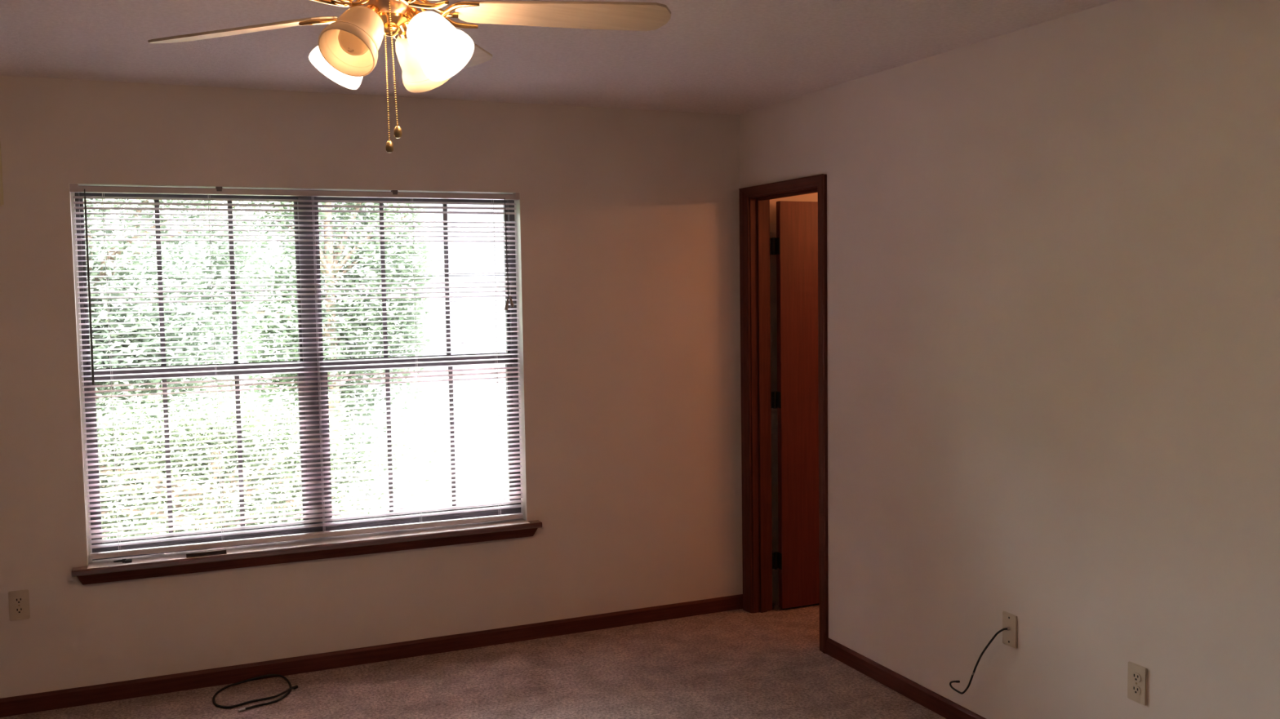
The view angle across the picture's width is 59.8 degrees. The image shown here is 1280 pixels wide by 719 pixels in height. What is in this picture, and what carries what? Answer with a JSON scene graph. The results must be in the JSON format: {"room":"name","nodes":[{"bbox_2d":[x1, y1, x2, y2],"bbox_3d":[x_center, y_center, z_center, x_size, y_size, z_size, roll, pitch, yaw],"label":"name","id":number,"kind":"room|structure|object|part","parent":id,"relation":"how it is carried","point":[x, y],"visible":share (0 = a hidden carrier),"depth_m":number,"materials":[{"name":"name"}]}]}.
{"room":"empty bedroom","nodes":[
{"label":"empty bedroom","id":0,"kind":"room"},
{"bbox_2d":[0,75,817,698],"bbox_3d":[-1.803,0.122,4.589,7.750,2.480,0.165,-3,4,-23],"label":"wall","id":1,"kind":"structure","parent":0,"point":[630,218],"depth_m":4.93,"materials":[{"name":"paint"}]},
{"bbox_2d":[0,141,4,206],"bbox_3d":[-2.482,-0.696,4.141,0.194,0.248,0.022,-3,4,-23],"label":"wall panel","id":2,"kind":"object","parent":1,"relation":"attached to","point":[2,200],"visible":1,"depth_m":4.18,"materials":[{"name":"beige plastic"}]},
{"bbox_2d":[8,589,30,621],"bbox_3d":[-2.390,0.947,4.288,0.070,0.115,0.009,-3,4,-23],"label":"wall outlet","id":3,"kind":"object","parent":1,"relation":"attached to","point":[19,601],"visible":1,"depth_m":4.29,"materials":[{"name":"beige plastic"}]},
{"bbox_2d":[13,597,23,604],"bbox_3d":[-2.389,0.927,4.284,0.033,0.025,0.002,-3,4,-23],"label":"receptacle","id":4,"kind":"object","parent":3,"relation":"attached to","point":[16,600],"depth_m":4.28,"materials":[{"name":"beige plastic"}]},
{"bbox_2d":[14,607,24,613],"bbox_3d":[-2.389,0.966,4.286,0.033,0.025,0.002,-3,4,-23],"label":"receptacle","id":5,"kind":"object","parent":3,"relation":"attached to","point":[17,610],"depth_m":4.29,"materials":[{"name":"beige plastic"}]},
{"bbox_2d":[68,182,527,565],"bbox_3d":[-1.384,0.039,4.756,1.807,1.524,0.144,-3,4,-23],"label":"window","id":6,"kind":"structure","parent":1,"relation":"in","point":[517,218],"depth_m":4.75,"materials":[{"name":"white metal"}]},
{"bbox_3d":[-1.835,-0.302,4.599,0.828,0.752,0.022,-3,4,-23],"label":"sash","id":7,"kind":"part","parent":6,"relation":"part of","materials":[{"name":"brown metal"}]},
{"bbox_3d":[-1.814,0.386,4.622,0.828,0.731,0.022,-3,4,-23],"label":"sash","id":8,"kind":"part","parent":6,"relation":"part of","materials":[{"name":"brown metal"}]},
{"bbox_2d":[69,183,523,559],"bbox_3d":[-1.360,0.025,4.699,1.802,1.481,0.065,-3,4,-23],"label":"blind","id":9,"kind":"object","parent":6,"relation":"attached to","point":[74,188],"visible":1,"depth_m":4.67,"materials":[{"name":"white plastic"}]},
{"bbox_3d":[-2.086,0.061,4.398,0.007,1.435,0.028,-3,4,-23],"label":"ladder cord","id":10,"kind":"part","parent":9,"relation":"part of","materials":[{"name":"white fabric"}]},
{"bbox_3d":[-1.732,0.046,4.551,0.007,1.435,0.028,-3,4,-23],"label":"ladder cord","id":11,"kind":"part","parent":9,"relation":"part of","materials":[{"name":"white fabric"}]},
{"bbox_3d":[-1.357,0.746,4.758,1.780,0.034,0.029,-3,4,-23],"label":"rail","id":12,"kind":"part","parent":9,"relation":"part of","materials":[{"name":"white plastic"}]},
{"bbox_3d":[-1.359,0.029,4.713,0.007,1.435,0.028,-3,4,-23],"label":"ladder cord","id":13,"kind":"part","parent":9,"relation":"part of","materials":[{"name":"white fabric"}]},
{"bbox_3d":[-0.978,0.013,4.878,0.007,1.435,0.028,-3,4,-23],"label":"ladder cord","id":14,"kind":"part","parent":9,"relation":"part of","materials":[{"name":"white fabric"}]},
{"bbox_3d":[-0.646,-0.002,5.021,0.007,1.435,0.028,-3,4,-23],"label":"ladder cord","id":15,"kind":"part","parent":9,"relation":"part of","materials":[{"name":"white fabric"}]},
{"bbox_3d":[-0.597,-0.495,4.980,0.013,0.450,0.004,0,4,6],"label":"pull cord","id":16,"kind":"part","parent":9,"relation":"part of","materials":[{"name":"fabric"}]},
{"bbox_3d":[-0.998,-0.339,4.962,0.849,0.752,0.022,-3,4,-23],"label":"sash","id":17,"kind":"part","parent":6,"relation":"part of","materials":[{"name":"brown metal"}]},
{"bbox_3d":[-0.978,0.349,4.984,0.849,0.731,0.022,-3,4,-23],"label":"sash","id":18,"kind":"part","parent":6,"relation":"part of","materials":[{"name":"brown metal"}]},
{"bbox_2d":[71,518,542,585],"bbox_3d":[-1.349,0.809,4.752,1.911,0.070,0.145,-3,4,-23],"label":"window sill","id":19,"kind":"structure","parent":1,"relation":"attached to","point":[98,571],"depth_m":4.68,"materials":[{"name":"brown wood"}]},
{"bbox_2d":[113,559,132,563],"bbox_3d":[-2.052,0.800,4.417,0.070,0.014,0.023,-2,4,-16],"label":"wood block","id":20,"kind":"object","parent":19,"relation":"on","point":[123,561],"depth_m":4.42,"materials":[{"name":"black wood"}]},
{"bbox_2d":[186,548,226,558],"bbox_3d":[-1.762,0.788,4.526,0.152,0.015,0.032,-3,4,-23],"label":"wood block","id":21,"kind":"object","parent":19,"relation":"on","point":[218,552],"visible":1,"depth_m":4.52,"materials":[{"name":"black wood"}]},
{"bbox_2d":[0,594,742,717],"bbox_3d":[-2.323,1.334,4.339,6.200,0.070,0.012,-3,4,-23],"label":"baseboard","id":22,"kind":"structure","parent":1,"relation":"attached to","point":[91,695],"depth_m":4.80,"materials":[{"name":"brown wood"}]},
{"bbox_2d":[0,603,946,718],"bbox_3d":[-0.574,1.577,1.899,7.750,0.140,6.200,-3,4,-23],"label":"floor","id":23,"kind":"structure","parent":0,"point":[740,664],"depth_m":4.53,"materials":[{"name":"carpet"}]},
{"bbox_2d":[212,674,297,712],"bbox_3d":[-1.554,1.338,4.484,0.331,0.018,0.312,-4,5,-40],"label":"cable loop","id":24,"kind":"object","parent":23,"relation":"on","point":[291,688],"visible":1,"depth_m":4.43,"materials":[{"name":"black rubber"}]},
{"bbox_2d":[0,0,1115,115],"bbox_3d":[-0.613,-1.006,1.726,7.750,0.160,6.200,-3,4,-23],"label":"ceiling","id":25,"kind":"structure","parent":0,"point":[738,57],"depth_m":3.80,"materials":[{"name":"white paint"}]},
{"bbox_2d":[147,0,671,152],"bbox_3d":[-0.509,-0.715,2.427,1.175,0.519,1.170,-3,4,-23],"label":"ceiling fan","id":26,"kind":"object","parent":25,"relation":"hanging from","point":[430,50],"visible":1,"depth_m":2.45,"materials":[{"name":"gold metal"}]},
{"bbox_3d":[-0.918,-0.759,2.570,0.490,0.041,0.134,1,4,20],"label":"blade","id":27,"kind":"part","parent":26,"relation":"part of","materials":[{"name":"beige wood"}]},
{"bbox_3d":[-0.673,-0.681,2.505,0.139,0.148,0.140,-3,4,-23],"label":"lamp shade","id":28,"kind":"part","parent":26,"relation":"part of","materials":[{"name":"white glass"}]},
{"bbox_3d":[-0.602,-0.671,2.331,0.140,0.148,0.139,-3,4,-23],"label":"lamp shade","id":29,"kind":"part","parent":26,"relation":"part of","materials":[{"name":"white glass"}]},
{"bbox_3d":[-0.595,-0.690,2.347,0.083,0.099,0.081,-3,4,-23],"label":"bulb","id":30,"kind":"part","parent":26,"relation":"part of","materials":[{"name":"white glass"}]},
{"bbox_2d":[366,4,380,15],"bbox_3d":[-0.579,-0.735,2.398,0.051,0.056,0.086,0,4,7],"label":"socket","id":31,"kind":"object","parent":26,"relation":"attached to","point":[375,7],"depth_m":2.38,"materials":[{"name":"gold metal"}]},
{"bbox_3d":[-0.555,-0.603,2.446,0.005,0.247,0.003,-1,4,0],"label":"pull chain","id":32,"kind":"part","parent":26,"relation":"part of","materials":[{"name":"gold metal"}]},
{"bbox_3d":[-0.552,-0.469,2.455,0.018,0.027,0.017,-3,4,-23],"label":"pull knob","id":33,"kind":"part","parent":26,"relation":"part of","materials":[{"name":"gold metal"}]},
{"bbox_3d":[-0.530,-0.635,2.397,0.013,0.267,0.003,-1,4,0],"label":"pull chain","id":34,"kind":"part","parent":26,"relation":"part of","materials":[{"name":"gold metal"}]},
{"bbox_3d":[-0.523,-0.492,2.407,0.018,0.027,0.017,-3,4,-23],"label":"pull knob","id":35,"kind":"part","parent":26,"relation":"part of","materials":[{"name":"gold metal"}]},
{"bbox_2d":[398,22,408,38],"bbox_3d":[-0.523,-0.743,2.501,0.051,0.056,0.086,0,4,7],"label":"socket","id":36,"kind":"object","parent":26,"relation":"attached to","point":[403,27],"depth_m":2.50,"materials":[{"name":"gold metal"}]},
{"bbox_2d":[404,7,422,25],"bbox_3d":[-0.499,-0.738,2.421,0.086,0.056,0.051,0,4,7],"label":"socket","id":37,"kind":"object","parent":26,"relation":"attached to","point":[411,14],"depth_m":2.41,"materials":[{"name":"gold metal"}]},
{"bbox_3d":[-0.499,-0.689,2.576,0.140,0.148,0.139,-3,4,-23],"label":"lamp shade","id":38,"kind":"part","parent":26,"relation":"part of","materials":[{"name":"white glass"}]},
{"bbox_3d":[-0.427,-0.678,2.402,0.139,0.148,0.140,-3,4,-23],"label":"lamp shade","id":39,"kind":"part","parent":26,"relation":"part of","materials":[{"name":"white glass"}]},
{"bbox_3d":[-0.445,-0.696,2.408,0.081,0.099,0.083,-3,4,-23],"label":"bulb","id":40,"kind":"part","parent":26,"relation":"part of","materials":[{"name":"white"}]},
{"bbox_3d":[-0.491,-0.796,2.829,0.134,0.034,0.490,0,4,7],"label":"blade","id":41,"kind":"part","parent":26,"relation":"part of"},
{"bbox_3d":[-0.170,-0.779,2.513,0.490,0.034,0.134,-2,4,-11],"label":"blade","id":42,"kind":"part","parent":26,"relation":"part of","materials":[{"name":"beige wood"}]},
{"bbox_2d":[738,0,1279,718],"bbox_3d":[1.729,0.189,2.818,0.115,2.480,5.900,-3,4,-23],"label":"wall","id":43,"kind":"structure","parent":0,"point":[1053,246],"depth_m":3.54,"materials":[{"name":"paint"}]},
{"bbox_2d":[738,173,828,653],"bbox_3d":[0.705,0.226,5.165,0.132,2.081,0.754,-3,4,-23],"label":"door frame","id":44,"kind":"structure","parent":43,"relation":"in","point":[754,201],"depth_m":5.40,"materials":[{"name":"brown wood"}]},
{"bbox_3d":[0.519,0.211,5.449,0.017,2.079,0.078,-3,4,-23],"label":"casing","id":45,"kind":"part","parent":44,"relation":"part of","materials":[{"name":"brown wood"}]},
{"bbox_3d":[0.637,-0.787,5.074,0.017,0.045,0.754,-3,4,-23],"label":"head casing","id":46,"kind":"part","parent":44,"relation":"part of","materials":[{"name":"brown wood"}]},
{"bbox_2d":[769,200,819,608],"bbox_3d":[0.955,0.224,5.539,0.637,2.004,0.097,-3,4,-23],"label":"door","id":47,"kind":"structure","parent":44,"relation":"attached to","point":[795,245],"depth_m":5.48,"materials":[{"name":"brown wood"}]},
{"bbox_3d":[0.790,0.249,4.826,0.017,2.079,0.058,-3,4,-23],"label":"casing","id":48,"kind":"part","parent":44,"relation":"part of","materials":[{"name":"brown wood"}]},
{"bbox_2d":[826,638,986,718],"bbox_3d":[1.842,1.395,2.520,0.012,0.070,5.129,-3,4,-23],"label":"baseboard","id":49,"kind":"structure","parent":43,"relation":"attached to","point":[923,696],"depth_m":4.38,"materials":[{"name":"brown wood"}]},
{"bbox_2d":[1002,610,1017,648],"bbox_3d":[1.261,0.925,3.809,0.016,0.115,0.070,-3,4,-23],"label":"cable plate","id":50,"kind":"object","parent":43,"relation":"attached to","point":[1009,620],"visible":1,"depth_m":3.80,"materials":[{"name":"beige plastic"}]},
{"bbox_2d":[949,628,1007,694],"bbox_3d":[1.182,1.059,3.925,0.029,0.297,0.272,-3,4,-28],"label":"coaxial cable","id":51,"kind":"object","parent":50,"relation":"hanging from","point":[1002,629],"visible":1,"depth_m":3.92,"materials":[{"name":"black rubber"}]},
{"bbox_2d":[1127,661,1146,706],"bbox_3d":[1.480,0.965,3.316,0.009,0.115,0.070,-3,4,-23],"label":"wall outlet","id":52,"kind":"object","parent":43,"relation":"attached to","point":[1137,674],"visible":1,"depth_m":3.31,"materials":[{"name":"beige plastic"}]},
{"bbox_2d":[1131,684,1140,695],"bbox_3d":[1.477,0.984,3.317,0.002,0.025,0.033,-3,4,-23],"label":"receptacle","id":53,"kind":"object","parent":52,"relation":"attached to","point":[1135,689],"depth_m":3.32,"materials":[{"name":"beige plastic"}]},
{"bbox_2d":[1131,672,1141,682],"bbox_3d":[1.476,0.946,3.314,0.002,0.025,0.033,-3,4,-23],"label":"receptacle","id":54,"kind":"object","parent":52,"relation":"attached to","point":[1135,677],"depth_m":3.31,"materials":[{"name":"beige plastic"}]},
{"label":"outside","id":55,"kind":"structure","parent":0,"visible":0},
{"bbox_2d":[102,333,365,539],"bbox_3d":[-11.560,0.078,33.347,60.000,0.200,59.400,-3,4,-23],"label":"lawn","id":56,"kind":"structure","parent":55,"point":[224,377],"depth_m":12.54,"materials":[{"name":"green plant"}]},
{"bbox_2d":[89,199,180,305],"bbox_3d":[-12.312,-2.306,15.361,10.915,7.149,4.358,-3,4,-26],"label":"leafy tree","id":57,"kind":"object","parent":56,"relation":"on","point":[113,199],"visible":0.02,"depth_m":16.76,"materials":[{"name":"green plant"}]},
{"bbox_2d":[83,198,296,538],"bbox_3d":[-4.593,-0.887,9.012,3.218,4.908,2.656,0,4,11],"label":"leafy tree","id":58,"kind":"object","parent":56,"relation":"on","point":[90,247],"visible":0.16,"depth_m":9.02,"materials":[{"name":"green plant"}]},
{"bbox_2d":[96,376,504,539],"bbox_3d":[-3.050,0.859,7.860,4.294,1.547,1.420,-3,4,-23],"label":"leafy bush","id":59,"kind":"object","parent":56,"relation":"on","point":[156,411],"visible":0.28,"depth_m":7.75,"materials":[{"name":"green plant"}]},
{"bbox_2d":[166,200,439,468],"bbox_3d":[-3.815,-1.625,12.328,2.959,5.911,2.508,-3,4,-27],"label":"leafy tree","id":60,"kind":"object","parent":56,"relation":"on","point":[407,216],"visible":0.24,"depth_m":12.32,"materials":[{"name":"green plant"}]},
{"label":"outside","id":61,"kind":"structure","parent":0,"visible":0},
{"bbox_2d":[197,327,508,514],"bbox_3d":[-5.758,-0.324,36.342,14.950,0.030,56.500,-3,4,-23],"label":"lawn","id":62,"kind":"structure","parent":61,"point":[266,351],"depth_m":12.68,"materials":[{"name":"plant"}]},
{"bbox_2d":[276,202,506,430],"bbox_3d":[-1.054,-2.259,19.429,10.400,6.020,6.000,-3,4,-23],"label":"sky","id":63,"kind":"structure","parent":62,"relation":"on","point":[451,217],"depth_m":16.11,"materials":[{"name":"white"}]}
]}

